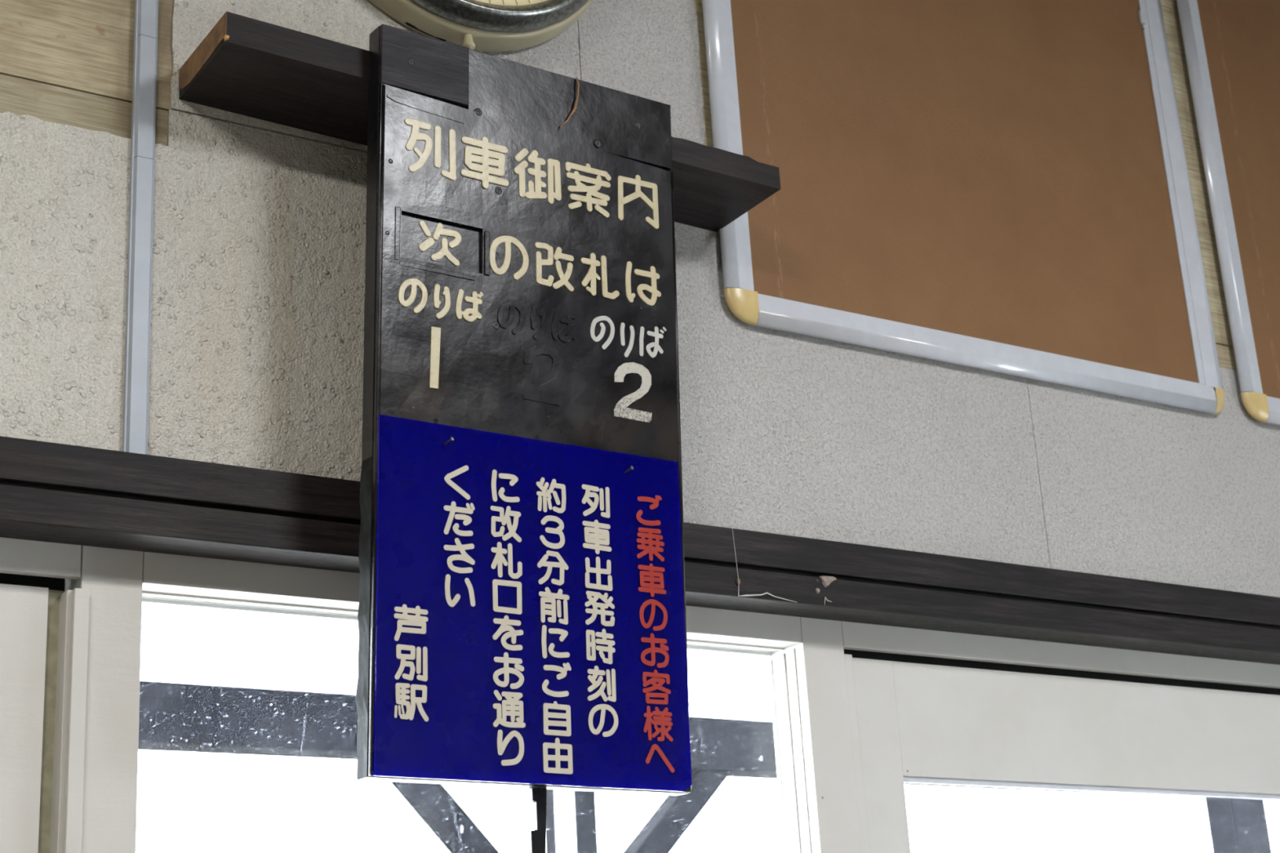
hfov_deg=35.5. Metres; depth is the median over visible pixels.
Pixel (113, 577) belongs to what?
door frame
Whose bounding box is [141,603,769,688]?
fascia board
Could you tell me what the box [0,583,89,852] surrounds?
door
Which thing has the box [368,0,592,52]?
wall clock
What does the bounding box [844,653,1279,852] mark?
door
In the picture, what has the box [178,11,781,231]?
plank
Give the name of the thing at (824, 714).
trim
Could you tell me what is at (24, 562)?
trim
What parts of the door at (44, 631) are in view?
panel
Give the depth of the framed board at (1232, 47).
4.07 m
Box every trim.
[0,435,1279,665]
[0,537,1279,695]
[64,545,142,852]
[769,617,862,852]
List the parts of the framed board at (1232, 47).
frame rail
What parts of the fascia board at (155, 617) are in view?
pipe bracket, bracket plate, bracket arm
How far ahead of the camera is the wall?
3.02 m
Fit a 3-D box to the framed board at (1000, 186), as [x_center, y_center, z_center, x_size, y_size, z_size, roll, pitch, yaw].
[0.594,-0.643,3.691,1.163,1.162,0.029,9,-22,-32]
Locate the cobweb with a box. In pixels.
[732,529,796,602]
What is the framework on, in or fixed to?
on the ground
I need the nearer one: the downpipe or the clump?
the clump
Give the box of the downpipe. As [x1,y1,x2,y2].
[554,790,576,852]
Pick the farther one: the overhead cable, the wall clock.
the overhead cable
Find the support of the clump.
attached to the wall
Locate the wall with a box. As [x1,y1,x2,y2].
[0,0,1279,597]
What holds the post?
on the ground
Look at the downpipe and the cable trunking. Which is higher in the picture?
the cable trunking
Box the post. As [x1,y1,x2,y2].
[1204,796,1272,852]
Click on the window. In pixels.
(150, 601)
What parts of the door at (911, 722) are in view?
rail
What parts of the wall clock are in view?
setting knob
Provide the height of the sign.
1.436 m
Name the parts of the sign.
sliding plate, blue panel, dried stem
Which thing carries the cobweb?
hanging from the wall
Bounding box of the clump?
[815,575,836,593]
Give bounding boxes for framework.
[137,680,1107,852]
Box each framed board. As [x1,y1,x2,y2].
[702,0,1224,414]
[1176,0,1279,426]
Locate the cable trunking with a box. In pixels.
[122,0,158,454]
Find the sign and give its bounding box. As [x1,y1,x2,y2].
[355,23,692,852]
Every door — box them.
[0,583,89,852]
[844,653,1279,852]
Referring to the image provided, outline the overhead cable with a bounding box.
[688,674,769,706]
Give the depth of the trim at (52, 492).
3.03 m
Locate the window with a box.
[142,591,811,852]
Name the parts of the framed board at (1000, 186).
frame rail, frame rail, frame rail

